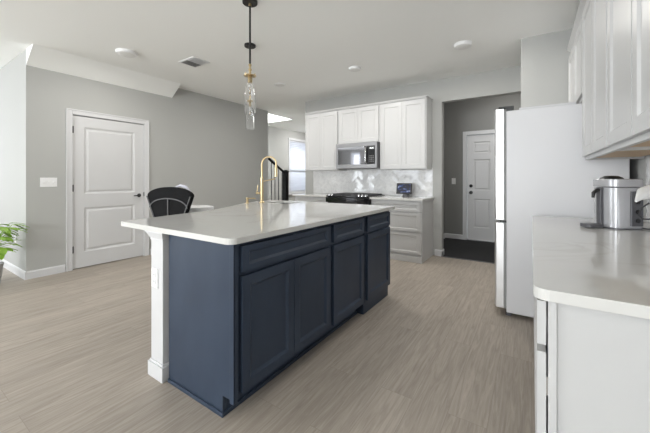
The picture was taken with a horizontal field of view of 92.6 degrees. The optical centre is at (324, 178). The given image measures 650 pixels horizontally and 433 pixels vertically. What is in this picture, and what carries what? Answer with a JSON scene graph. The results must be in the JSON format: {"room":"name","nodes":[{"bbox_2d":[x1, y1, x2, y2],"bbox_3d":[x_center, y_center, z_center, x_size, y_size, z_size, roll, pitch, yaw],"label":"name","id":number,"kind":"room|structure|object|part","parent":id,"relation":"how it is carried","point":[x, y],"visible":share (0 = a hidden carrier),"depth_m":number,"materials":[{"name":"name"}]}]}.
{"room":"kitchen","nodes":[
{"label":"kitchen","id":0,"kind":"room"},
{"bbox_2d":[0,52,22,269],"bbox_3d":[-5.109,-0.169,4.800,3.575,2.740,0.120,0,0,34],"label":"wall","id":1,"kind":"structure","parent":0,"point":[11,74],"depth_m":4.01,"materials":[{"name":"grey paint"}]},
{"bbox_2d":[26,44,180,97],"bbox_3d":[-2.943,-1.444,4.369,0.268,0.190,1.800,0,0,34],"label":"ceiling","id":2,"kind":"structure","parent":0,"point":[38,56],"depth_m":4.16,"materials":[{"name":"white paint"}]},
{"bbox_2d":[23,49,267,271],"bbox_3d":[-2.477,-0.169,5.421,0.120,2.740,4.071,0,0,34],"label":"wall","id":3,"kind":"structure","parent":0,"point":[202,143],"depth_m":4.89,"materials":[{"name":"grey paint"}]},
{"bbox_2d":[40,178,56,186],"bbox_3d":[-3.432,0.046,3.863,0.016,0.115,0.165,0,0,34],"label":"light switch","id":4,"kind":"object","parent":3,"relation":"attached to","point":[44,182],"visible":1,"depth_m":3.86,"materials":[{"name":"white plastic"}]},
{"bbox_2d":[0,249,150,279],"bbox_3d":[-3.963,1.153,6.402,3.709,0.096,4.085,0,0,34],"label":"baseboard","id":5,"kind":"structure","parent":3,"relation":"attached to","point":[25,275],"depth_m":3.85,"materials":[{"name":"white paint"}]},
{"bbox_2d":[66,108,148,271],"bbox_3d":[-3.097,0.145,4.472,0.139,2.111,1.043,0,0,34],"label":"trim","id":6,"kind":"structure","parent":3,"relation":"attached to","point":[69,112],"depth_m":4.07,"materials":[{"name":"white paint"}]},
{"bbox_2d":[72,115,144,268],"bbox_3d":[-3.060,0.179,4.445,0.085,2.020,0.916,0,0,34],"label":"door","id":7,"kind":"structure","parent":3,"relation":"in","point":[108,155],"depth_m":4.41,"materials":[{"name":"white paint"}]},
{"bbox_2d":[0,238,534,432],"bbox_3d":[-2.180,1.249,3.673,9.700,0.104,14.700,0,0,34],"label":"floor","id":8,"kind":"structure","parent":0,"point":[436,354],"depth_m":2.00,"materials":[{"name":"grey wood"}]},
{"bbox_2d":[0,223,29,282],"bbox_3d":[-3.728,0.859,3.417,0.818,0.685,0.674,0,0,34],"label":"potted plant","id":9,"kind":"object","parent":8,"relation":"on","point":[5,230],"visible":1,"depth_m":3.47,"materials":[{"name":"green plant"}]},
{"bbox_3d":[-3.731,1.076,3.419,0.280,0.250,0.280,0,0,34],"label":"pot","id":10,"kind":"part","parent":9,"relation":"part of","materials":[{"name":"grey ceramic"}]},
{"bbox_2d":[145,230,168,382],"bbox_3d":[-0.990,0.759,1.935,0.197,0.884,0.159,0,0,34],"label":"support post","id":11,"kind":"object","parent":8,"relation":"on","point":[158,364],"visible":0.49,"depth_m":1.86,"materials":[{"name":"white paint"}]},
{"bbox_2d":[151,268,157,287],"bbox_3d":[-1.032,0.601,1.879,0.070,0.115,0.010,0,0,34],"label":"power outlet","id":12,"kind":"object","parent":11,"relation":"attached to","point":[154,272],"visible":1,"depth_m":1.88,"materials":[{"name":"white plastic"}]},
{"bbox_2d":[146,184,213,216],"bbox_3d":[-1.347,0.622,3.029,0.519,1.141,0.516,0,0,20],"label":"high chair","id":13,"kind":"object","parent":8,"relation":"on","point":[163,201],"visible":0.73,"depth_m":2.83,"materials":[{"name":"black fabric"}]},
{"bbox_3d":[-1.414,0.238,2.841,0.519,0.325,0.045,0,0,20],"label":"backrest","id":14,"kind":"part","parent":13,"relation":"part of","materials":[{"name":"black fabric"}]},
{"bbox_2d":[189,205,213,212],"bbox_3d":[-1.310,0.307,3.130,0.394,0.057,0.305,0,0,34],"label":"tray","id":15,"kind":"object","parent":13,"relation":"on","point":[194,208],"depth_m":3.02,"materials":[{"name":"white plastic"}]},
{"bbox_2d":[226,224,330,408],"bbox_3d":[-0.430,0.761,2.054,0.587,0.880,0.860,0,0,34],"label":"base cabinet","id":16,"kind":"object","parent":8,"relation":"on","point":[284,280],"visible":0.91,"depth_m":1.80,"materials":[{"name":"blue paint"}]},
{"bbox_2d":[121,200,394,244],"bbox_3d":[-0.571,0.302,2.827,1.717,0.030,2.125,0,0,34],"label":"countertop","id":17,"kind":"structure","parent":16,"relation":"on","point":[251,221],"depth_m":2.13,"materials":[{"name":"white stone"}]},
{"bbox_2d":[256,156,277,202],"bbox_3d":[-0.691,0.010,3.691,0.256,0.555,0.064,0,0,-4],"label":"faucet","id":18,"kind":"object","parent":17,"relation":"on","point":[262,181],"visible":1,"depth_m":3.68,"materials":[{"name":"gold metal"}]},
{"bbox_3d":[-0.664,-0.140,3.687,0.189,0.255,0.021,0,0,0],"label":"spout","id":19,"kind":"part","parent":18,"relation":"part of","materials":[{"name":"gold metal"}]},
{"bbox_2d":[168,235,356,417],"bbox_3d":[-0.286,0.759,2.274,0.580,0.883,1.450,0,0,34],"label":"island end panel","id":20,"kind":"object","parent":16,"relation":"attached to","point":[203,275],"visible":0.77,"depth_m":1.66,"materials":[{"name":"blue paint"}]},
{"bbox_3d":[-0.718,1.190,1.697,0.500,0.022,0.010,0,0,34],"label":"shoe moulding","id":21,"kind":"part","parent":20,"relation":"part of","materials":[{"name":"blue paint"}]},
{"bbox_3d":[-0.682,0.759,1.691,0.566,0.883,0.020,0,0,34],"label":"panel","id":22,"kind":"part","parent":20,"relation":"part of","materials":[{"name":"blue paint"}]},
{"bbox_3d":[-0.117,1.190,2.163,0.010,0.022,1.448,0,0,34],"label":"shoe moulding","id":23,"kind":"part","parent":20,"relation":"part of","materials":[{"name":"blue paint"}]},
{"bbox_3d":[-0.308,0.783,1.727,0.021,0.585,0.406,0,0,34],"label":"door","id":24,"kind":"part","parent":16,"relation":"part of","materials":[{"name":"blue paint"}]},
{"bbox_3d":[-0.195,0.404,1.898,0.021,0.130,0.816,0,0,34],"label":"drawer","id":25,"kind":"part","parent":16,"relation":"part of","materials":[{"name":"blue paint"}]},
{"bbox_3d":[-0.081,0.783,2.068,0.021,0.585,0.406,0,0,34],"label":"door","id":26,"kind":"part","parent":16,"relation":"part of","materials":[{"name":"blue paint"}]},
{"bbox_2d":[295,196,326,202],"bbox_3d":[-0.091,0.759,5.705,0.728,0.883,0.598,0,0,34],"label":"base cabinet","id":27,"kind":"object","parent":8,"relation":"on","point":[297,198],"visible":0.07,"depth_m":5.46,"materials":[{"name":"grey paint"}]},
{"bbox_2d":[292,193,330,196],"bbox_3d":[-0.108,0.302,5.699,0.757,0.030,0.626,0,0,34],"label":"countertop","id":28,"kind":"structure","parent":27,"relation":"on","point":[306,194],"depth_m":5.60,"materials":[{"name":"white stone"}]},
{"bbox_2d":[321,216,363,337],"bbox_3d":[-0.042,0.761,2.638,0.587,0.880,0.538,0,0,34],"label":"base cabinet","id":29,"kind":"object","parent":8,"relation":"on","point":[347,237],"visible":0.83,"depth_m":2.45,"materials":[{"name":"blue paint"}]},
{"bbox_3d":[0.194,0.404,2.481,0.021,0.130,0.494,0,0,34],"label":"drawer","id":30,"kind":"part","parent":29,"relation":"part of","materials":[{"name":"blue paint"}]},
{"bbox_3d":[0.194,0.783,2.481,0.021,0.585,0.494,0,0,34],"label":"door","id":31,"kind":"part","parent":29,"relation":"part of","materials":[{"name":"blue paint"}]},
{"bbox_2d":[326,193,383,204],"bbox_3d":[0.507,0.714,5.233,0.775,0.934,0.701,0,0,34],"label":"range","id":32,"kind":"object","parent":8,"relation":"on","point":[346,198],"visible":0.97,"depth_m":5.00,"materials":[{"name":"grey metal"}]},
{"bbox_3d":[0.353,0.347,5.002,0.775,0.083,0.080,0,0,34],"label":"control panel","id":33,"kind":"part","parent":32,"relation":"part of","materials":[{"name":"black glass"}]},
{"bbox_2d":[326,195,383,197],"bbox_3d":[0.519,0.287,5.251,0.775,0.017,0.658,0,0,34],"label":"cooktop","id":34,"kind":"object","parent":32,"relation":"in","point":[329,196],"depth_m":5.03,"materials":[{"name":"black glass"}]},
{"bbox_2d":[356,211,389,314],"bbox_3d":[0.278,0.761,3.119,0.587,0.880,0.560,0,0,34],"label":"base cabinet","id":35,"kind":"object","parent":8,"relation":"on","point":[376,233],"visible":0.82,"depth_m":2.91,"materials":[{"name":"blue paint"}]},
{"bbox_3d":[0.513,0.404,2.962,0.021,0.130,0.516,0,0,34],"label":"drawer","id":36,"kind":"part","parent":35,"relation":"part of","materials":[{"name":"blue paint"}]},
{"bbox_3d":[0.513,0.783,2.962,0.021,0.585,0.516,0,0,34],"label":"door","id":37,"kind":"part","parent":35,"relation":"part of","materials":[{"name":"blue paint"}]},
{"bbox_2d":[371,199,432,263],"bbox_3d":[1.199,0.759,4.846,0.792,0.883,0.598,0,0,34],"label":"base cabinet","id":38,"kind":"object","parent":8,"relation":"on","point":[411,222],"visible":0.62,"depth_m":4.53,"materials":[{"name":"grey paint"}]},
{"bbox_3d":[1.040,0.409,4.607,0.752,0.140,0.020,0,0,34],"label":"drawer","id":39,"kind":"part","parent":38,"relation":"part of","materials":[{"name":"grey paint"}]},
{"bbox_2d":[370,195,433,200],"bbox_3d":[1.198,0.302,4.830,0.813,0.030,0.626,0,0,34],"label":"countertop","id":40,"kind":"structure","parent":38,"relation":"on","point":[385,197],"depth_m":4.69,"materials":[{"name":"white stone"}]},
{"bbox_2d":[396,183,411,196],"bbox_3d":[1.269,0.180,4.957,0.250,0.214,0.110,0,0,34],"label":"smart display","id":41,"kind":"object","parent":40,"relation":"on","point":[405,189],"visible":1,"depth_m":4.93,"materials":[{"name":"black plastic"}]},
{"bbox_3d":[1.040,0.631,4.607,0.752,0.270,0.020,0,0,34],"label":"drawer","id":42,"kind":"part","parent":38,"relation":"part of","materials":[{"name":"grey paint"}]},
{"bbox_3d":[1.040,0.936,4.607,0.752,0.300,0.020,0,0,34],"label":"drawer","id":43,"kind":"part","parent":38,"relation":"part of","materials":[{"name":"grey paint"}]},
{"bbox_3d":[1.040,1.159,4.606,0.792,0.085,0.022,0,0,34],"label":"board","id":44,"kind":"part","parent":38,"relation":"part of","materials":[{"name":"grey paint"}]},
{"bbox_2d":[441,256,494,263],"bbox_3d":[2.237,1.198,4.499,1.060,0.006,0.030,0,0,34],"label":"trim","id":45,"kind":"structure","parent":8,"relation":"on","point":[441,256],"depth_m":4.59,"materials":[{"name":"grey plastic"}]},
{"bbox_2d":[466,239,494,242],"bbox_3d":[3.169,1.190,5.837,0.930,0.014,0.090,0,0,34],"label":"trim","id":46,"kind":"structure","parent":8,"relation":"on","point":[466,239],"depth_m":5.94,"materials":[{"name":"white wood"}]},
{"bbox_2d":[534,296,534,382],"bbox_3d":[1.611,0.759,1.830,0.631,0.883,0.928,0,0,34],"label":"base cabinet","id":47,"kind":"object","parent":8,"relation":"on","point":[534,296],"visible":0.11,"depth_m":1.64,"materials":[{"name":"grey paint"}]},
{"bbox_2d":[495,103,629,317],"bbox_3d":[2.113,0.285,2.897,0.888,1.832,0.905,0,0,34],"label":"refrigerator","id":48,"kind":"object","parent":8,"relation":"on","point":[541,169],"visible":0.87,"depth_m":2.62,"materials":[{"name":"white painted metal"},{"name":"dark grey plastic"}]},
{"bbox_3d":[1.781,0.761,3.118,0.090,0.750,0.897,0,0,34],"label":"freezer drawer","id":49,"kind":"part","parent":48,"relation":"part of","materials":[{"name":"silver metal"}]},
{"bbox_3d":[1.781,-0.124,3.118,0.090,0.980,0.897,0,0,34],"label":"door","id":50,"kind":"part","parent":48,"relation":"part of","materials":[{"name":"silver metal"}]},
{"bbox_2d":[519,102,575,109],"bbox_3d":[2.033,-0.598,2.875,0.380,0.018,0.760,0,0,34],"label":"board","id":51,"kind":"object","parent":48,"relation":"on","point":[569,103],"visible":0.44,"depth_m":2.55,"materials":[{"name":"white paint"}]},
{"bbox_2d":[535,297,649,432],"bbox_3d":[1.091,0.759,1.049,0.631,0.883,0.944,0,0,34],"label":"base cabinet","id":52,"kind":"object","parent":8,"relation":"on","point":[592,367],"visible":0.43,"depth_m":0.78,"materials":[{"name":"grey paint"}]},
{"bbox_3d":[0.709,0.771,1.026,0.020,0.610,0.455,0,0,34],"label":"door","id":53,"kind":"part","parent":52,"relation":"part of","materials":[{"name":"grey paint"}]},
{"bbox_3d":[0.709,0.388,1.026,0.020,0.117,0.455,0,0,34],"label":"drawer","id":54,"kind":"part","parent":52,"relation":"part of","materials":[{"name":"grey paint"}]},
{"bbox_2d":[532,215,649,319],"bbox_3d":[1.348,0.302,1.442,0.640,0.030,1.925,0,0,34],"label":"countertop","id":55,"kind":"structure","parent":52,"relation":"on","point":[601,269],"depth_m":1.03,"materials":[{"name":"white stone"}]},
{"bbox_2d":[580,176,649,229],"bbox_3d":[1.697,0.135,1.771,0.297,0.304,0.303,0,0,-25],"label":"coffee maker","id":56,"kind":"object","parent":55,"relation":"on","point":[615,206],"visible":0.98,"depth_m":1.75,"materials":[{"name":"silver metal"}]},
{"bbox_2d":[580,223,602,227],"bbox_3d":[1.564,0.274,1.824,0.092,0.021,0.075,0,0,0],"label":"drip tray","id":57,"kind":"object","parent":56,"relation":"on","point":[589,225],"depth_m":1.79,"materials":[{"name":"grey plastic"}]},
{"bbox_3d":[1.595,0.084,1.827,0.054,0.057,0.022,0,0,2],"label":"spout","id":58,"kind":"part","parent":56,"relation":"part of","materials":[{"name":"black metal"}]},
{"bbox_3d":[1.684,-0.007,1.827,0.110,0.020,0.110,0,0,34],"label":"lid knob","id":59,"kind":"part","parent":56,"relation":"part of","materials":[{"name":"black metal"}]},
{"bbox_3d":[1.718,0.025,1.827,0.189,0.045,0.176,0,0,0],"label":"lid","id":60,"kind":"part","parent":56,"relation":"part of","materials":[{"name":"silver metal"}]},
{"bbox_3d":[1.719,0.166,1.827,0.182,0.230,0.170,0,0,0],"label":"water tank","id":61,"kind":"part","parent":56,"relation":"part of","materials":[{"name":"silver metal"}]},
{"bbox_3d":[1.746,0.170,1.750,0.070,0.195,0.032,0,0,0],"label":"panel","id":62,"kind":"part","parent":56,"relation":"part of","materials":[{"name":"grey plastic"}]},
{"bbox_3d":[1.743,0.204,1.667,0.096,0.162,0.229,0,0,43],"label":"power cord","id":63,"kind":"part","parent":56,"relation":"part of","materials":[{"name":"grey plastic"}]},
{"bbox_3d":[-2.027,0.551,7.378,1.250,1.300,1.920,0,0,34],"label":"staircase","id":64,"kind":"structure","parent":8,"relation":"on","visible":0},
{"bbox_2d":[268,158,288,200],"bbox_3d":[-1.152,0.329,7.439,0.132,1.743,0.761,0,0,34],"label":"stair railing","id":65,"kind":"object","parent":64,"relation":"attached to","point":[285,173],"visible":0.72,"depth_m":7.65,"materials":[{"name":"black paint"}]},
{"bbox_3d":[-1.166,-0.318,7.418,0.059,0.449,0.710,0,0,34],"label":"handrail","id":66,"kind":"part","parent":65,"relation":"part of","materials":[{"name":"black paint"}]},
{"bbox_3d":[-0.978,0.494,7.701,0.132,1.414,0.132,0,0,34],"label":"newel post","id":67,"kind":"part","parent":65,"relation":"part of","materials":[{"name":"black paint"}]},
{"bbox_2d":[268,114,279,117],"bbox_3d":[-1.992,-2.669,7.494,1.420,2.860,2.470,0,0,34],"label":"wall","id":68,"kind":"structure","parent":0,"point":[269,115],"depth_m":8.51,"materials":[{"name":"white paint"}]},
{"bbox_2d":[0,0,579,132],"bbox_3d":[-2.180,-1.599,3.673,9.700,0.120,14.700,0,0,34],"label":"ceiling","id":69,"kind":"structure","parent":0,"point":[310,47],"depth_m":3.37,"materials":[{"name":"white paint"}]},
{"bbox_2d":[115,48,137,57],"bbox_3d":[-2.411,-1.520,3.778,0.230,0.039,0.230,0,0,34],"label":"recessed light","id":70,"kind":"object","parent":69,"relation":"in","point":[123,52],"visible":1,"depth_m":3.73,"materials":[{"name":"white plastic"}]},
{"bbox_2d":[179,56,209,67],"bbox_3d":[-1.726,-1.530,4.103,0.330,0.018,0.250,0,0,34],"label":"ceiling vent","id":71,"kind":"object","parent":69,"relation":"in","point":[193,61],"visible":1,"depth_m":4.08,"materials":[{"name":"white plastic"}]},
{"bbox_2d":[242,0,257,113],"bbox_3d":[-0.650,-1.053,2.693,0.128,0.972,0.128,0,0,34],"label":"pendant light","id":72,"kind":"object","parent":69,"relation":"hanging from","point":[249,98],"visible":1,"depth_m":2.67,"materials":[{"name":"clear glass"}]},
{"bbox_3d":[-0.650,-1.246,2.693,0.017,0.505,0.017,0,0,34],"label":"rod","id":73,"kind":"part","parent":72,"relation":"part of","materials":[{"name":"black metal"}]},
{"bbox_3d":[-0.650,-0.722,2.693,0.096,0.310,0.096,0,0,34],"label":"lamp shade","id":74,"kind":"part","parent":72,"relation":"part of","materials":[{"name":"clear glass"}]},
{"bbox_2d":[244,42,255,129],"bbox_3d":[-0.863,-1.053,3.577,0.128,0.972,0.128,0,0,34],"label":"pendant light","id":75,"kind":"object","parent":69,"relation":"hanging from","point":[249,117],"visible":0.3,"depth_m":3.54,"materials":[{"name":"clear glass"}]},
{"bbox_3d":[-0.863,-0.722,3.577,0.096,0.310,0.096,0,0,34],"label":"lamp shade","id":76,"kind":"part","parent":75,"relation":"part of","materials":[{"name":"clear glass"}]},
{"bbox_2d":[274,83,285,86],"bbox_3d":[-0.740,-1.531,5.080,0.190,0.016,0.190,0,0,34],"label":"recessed light","id":77,"kind":"object","parent":69,"relation":"in","point":[275,84],"visible":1,"depth_m":5.04,"materials":[{"name":"white plastic"}]},
{"bbox_2d":[349,66,360,71],"bbox_3d":[0.415,-1.522,4.324,0.170,0.034,0.170,0,0,34],"label":"recessed light","id":78,"kind":"object","parent":69,"relation":"in","point":[352,68],"visible":1,"depth_m":4.29,"materials":[{"name":"white plastic"}]},
{"bbox_2d":[454,40,471,49],"bbox_3d":[1.576,-1.520,3.551,0.190,0.039,0.190,0,0,34],"label":"recessed light","id":79,"kind":"object","parent":69,"relation":"in","point":[465,44],"visible":1,"depth_m":3.50,"materials":[{"name":"white plastic"}]},
{"bbox_2d":[268,66,520,254],"bbox_3d":[0.873,-0.169,7.287,6.420,2.740,5.500,0,0,34],"label":"wall","id":80,"kind":"structure","parent":0,"point":[506,81],"depth_m":4.86,"materials":[{"name":"grey paint"}]},
{"bbox_2d":[288,138,304,194],"bbox_3d":[-0.870,-0.394,10.308,0.130,1.810,1.160,0,0,34],"label":"window","id":81,"kind":"structure","parent":80,"relation":"in","point":[296,147],"depth_m":10.20,"materials":[{"name":"white paint"}]},
{"bbox_2d":[305,110,346,170],"bbox_3d":[0.011,-0.677,5.805,0.737,1.060,0.318,0,0,34],"label":"upper cabinet","id":82,"kind":"object","parent":80,"relation":"attached to","point":[321,129],"visible":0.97,"depth_m":5.66,"materials":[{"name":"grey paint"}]},
{"bbox_3d":[-0.218,-0.674,5.779,0.348,1.030,0.020,0,0,34],"label":"door","id":83,"kind":"part","parent":82,"relation":"part of","materials":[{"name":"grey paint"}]},
{"bbox_3d":[0.075,-0.674,5.583,0.348,1.030,0.020,0,0,34],"label":"door","id":84,"kind":"part","parent":82,"relation":"part of","materials":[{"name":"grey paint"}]},
{"bbox_2d":[339,104,379,143],"bbox_3d":[0.644,-0.903,5.384,0.780,0.608,0.318,0,0,34],"label":"upper cabinet","id":85,"kind":"object","parent":80,"relation":"attached to","point":[360,124],"visible":0.91,"depth_m":5.23,"materials":[{"name":"grey paint"}]},
{"bbox_3d":[0.406,-0.900,5.363,0.370,0.578,0.020,0,0,34],"label":"door","id":86,"kind":"part","parent":85,"relation":"part of","materials":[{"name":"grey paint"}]},
{"bbox_2d":[336,141,379,168],"bbox_3d":[0.607,-0.383,5.319,0.762,0.423,0.466,0,0,34],"label":"microwave","id":87,"kind":"object","parent":85,"relation":"attached to","point":[363,155],"visible":0.99,"depth_m":5.15,"materials":[{"name":"grey metal"}]},
{"bbox_3d":[0.444,-0.383,5.231,0.517,0.293,0.028,0,0,34],"label":"door glass","id":88,"kind":"part","parent":87,"relation":"part of","materials":[{"name":"grey glass"}]},
{"bbox_3d":[0.659,-0.383,5.043,0.026,0.285,0.062,0,0,34],"label":"handle","id":89,"kind":"part","parent":87,"relation":"part of","materials":[{"name":"silver metal"}]},
{"bbox_3d":[0.736,-0.383,5.037,0.175,0.293,0.028,0,0,34],"label":"control panel","id":90,"kind":"part","parent":87,"relation":"part of","materials":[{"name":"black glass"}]},
{"bbox_3d":[0.717,-0.900,5.156,0.370,0.578,0.020,0,0,34],"label":"door","id":91,"kind":"part","parent":85,"relation":"part of","materials":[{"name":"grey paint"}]},
{"bbox_2d":[313,168,432,196],"bbox_3d":[0.730,0.058,5.515,2.305,0.454,0.019,0,0,34],"label":"backsplash","id":92,"kind":"structure","parent":80,"relation":"attached to","point":[384,182],"depth_m":5.44,"materials":[{"name":"stone"}]},
{"bbox_2d":[380,98,431,169],"bbox_3d":[1.282,-0.677,4.959,0.748,1.060,0.318,0,0,34],"label":"upper cabinet","id":93,"kind":"object","parent":80,"relation":"attached to","point":[405,126],"visible":1,"depth_m":4.80,"materials":[{"name":"white paint"}]},
{"bbox_2d":[304,95,432,114],"bbox_3d":[0.650,-1.222,5.370,2.283,0.030,0.330,0,0,34],"label":"crown molding","id":94,"kind":"structure","parent":93,"relation":"attached to","point":[424,96],"depth_m":5.09,"materials":[{"name":"grey paint"}]},
{"bbox_3d":[1.050,-0.674,4.934,0.354,1.030,0.020,0,0,34],"label":"door","id":95,"kind":"part","parent":93,"relation":"part of","materials":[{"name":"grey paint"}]},
{"bbox_3d":[1.348,-0.674,4.736,0.354,1.030,0.020,0,0,34],"label":"door","id":96,"kind":"part","parent":93,"relation":"part of","materials":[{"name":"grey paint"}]},
{"bbox_2d":[435,249,443,255],"bbox_3d":[0.740,1.153,5.577,2.654,0.096,0.134,0,0,34],"label":"baseboard","id":97,"kind":"structure","parent":80,"relation":"attached to","point":[437,252],"depth_m":4.82,"materials":[{"name":"white paint"}]},
{"bbox_2d":[443,93,520,234],"bbox_3d":[2.784,-0.169,5.258,1.990,2.740,1.600,0,0,34],"label":"wall","id":98,"kind":"structure","parent":0,"point":[459,117],"depth_m":6.17,"materials":[{"name":"grey paint"}]},
{"bbox_2d":[443,233,462,238],"bbox_3d":[2.164,1.153,5.599,0.340,0.096,1.480,0,0,34],"label":"baseboard","id":99,"kind":"structure","parent":98,"relation":"attached to","point":[445,235],"depth_m":6.20,"materials":[{"name":"white paint"}]},
{"bbox_2d":[463,129,494,239],"bbox_3d":[3.156,0.141,5.817,1.070,2.120,0.017,0,0,34],"label":"trim","id":100,"kind":"structure","parent":98,"relation":"attached to","point":[465,134],"depth_m":6.08,"materials":[{"name":"white paint"}]},
{"bbox_2d":[467,134,495,241],"bbox_3d":[3.161,0.174,5.825,0.910,2.030,0.108,0,0,34],"label":"door","id":101,"kind":"structure","parent":98,"relation":"in","point":[481,219],"depth_m":5.95,"materials":[{"name":"white paint"}]},
{"bbox_2d":[521,28,572,107],"bbox_3d":[2.817,-0.169,3.633,0.865,2.740,1.070,0,0,34],"label":"wall","id":102,"kind":"structure","parent":0,"point":[544,57],"depth_m":3.30,"materials":[{"name":"grey paint"}]},
{"bbox_2d":[630,155,649,221],"bbox_3d":[0.180,-0.169,-1.002,0.120,2.740,9.530,0,0,34],"label":"wall","id":103,"kind":"structure","parent":0,"point":[637,166],"depth_m":2.21,"materials":[{"name":"grey paint"}]},
{"bbox_2d":[568,17,581,103],"bbox_3d":[2.349,-0.946,2.669,0.331,0.647,1.043,0,0,34],"label":"upper cabinet","id":104,"kind":"object","parent":103,"relation":"attached to","point":[575,58],"visible":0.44,"depth_m":2.68,"materials":[{"name":"grey paint"}]},
{"bbox_3d":[2.361,-0.932,2.967,0.020,0.573,0.485,0,0,34],"label":"door","id":105,"kind":"part","parent":104,"relation":"part of","materials":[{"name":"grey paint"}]},
{"bbox_3d":[2.081,-0.932,2.546,0.020,0.573,0.485,0,0,34],"label":"door","id":106,"kind":"part","parent":104,"relation":"part of","materials":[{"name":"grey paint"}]},
{"bbox_2d":[582,0,649,159],"bbox_3d":[1.803,-0.703,1.848,0.331,1.132,0.925,0,0,34],"label":"upper cabinet","id":107,"kind":"object","parent":103,"relation":"attached to","point":[594,16],"visible":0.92,"depth_m":1.88,"materials":[{"name":"grey paint"}]},
{"bbox_3d":[1.801,-0.690,2.125,0.020,1.058,0.437,0,0,34],"label":"door","id":108,"kind":"part","parent":107,"relation":"part of","materials":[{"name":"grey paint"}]},
{"bbox_3d":[1.549,-0.690,1.747,0.020,1.058,0.435,0,0,34],"label":"door","id":109,"kind":"part","parent":107,"relation":"part of","materials":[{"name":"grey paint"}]},
{"bbox_3d":[1.812,-0.149,1.843,0.311,0.024,0.925,0,0,34],"label":"rail","id":110,"kind":"part","parent":107,"relation":"part of","materials":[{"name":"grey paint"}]},
{"bbox_2d":[607,0,649,150],"bbox_3d":[1.290,-0.703,1.077,0.331,1.132,0.923,0,0,34],"label":"upper cabinet","id":111,"kind":"object","parent":103,"relation":"attached to","point":[628,21],"visible":1,"depth_m":1.22,"materials":[{"name":"grey paint"}]},
{"bbox_3d":[1.285,-0.690,1.351,0.020,1.058,0.437,0,0,34],"label":"door","id":112,"kind":"part","parent":111,"relation":"part of","materials":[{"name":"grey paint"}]},
{"bbox_3d":[1.299,-0.149,1.072,0.311,0.024,0.923,0,0,34],"label":"rail","id":113,"kind":"part","parent":111,"relation":"part of","materials":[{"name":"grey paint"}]},
{"bbox_3d":[1.034,-0.690,0.973,0.020,1.058,0.435,0,0,34],"label":"door","id":114,"kind":"part","parent":111,"relation":"part of","materials":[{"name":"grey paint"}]},
{"bbox_2d":[646,156,649,221],"bbox_3d":[1.636,0.070,1.302,0.021,0.430,1.880,0,0,34],"label":"backsplash","id":115,"kind":"structure","parent":103,"relation":"attached to","point":[648,157],"depth_m":2.05,"materials":[{"name":"stone"}]},
{"bbox_2d":[635,185,649,201],"bbox_3d":[1.626,0.066,1.520,0.304,0.100,0.104,0,0,1],"label":"power adapter","id":116,"kind":"object","parent":115,"relation":"attached to","point":[643,193],"visible":1,"depth_m":1.49,"materials":[{"name":"white plastic"}]},
{"bbox_3d":[0.776,-0.703,0.305,0.331,1.132,0.928,0,0,34],"label":"upper cabinet","id":117,"kind":"object","parent":103,"relation":"attached to","visible":0},
{"bbox_2d":[567,0,586,52],"bbox_3d":[1.466,-1.302,1.586,0.080,0.065,3.825,0,0,34],"label":"crown molding","id":118,"kind":"structure","parent":117,"relation":"attached to","point":[582,3],"depth_m":2.62,"materials":[{"name":"grey paint"}]}
]}

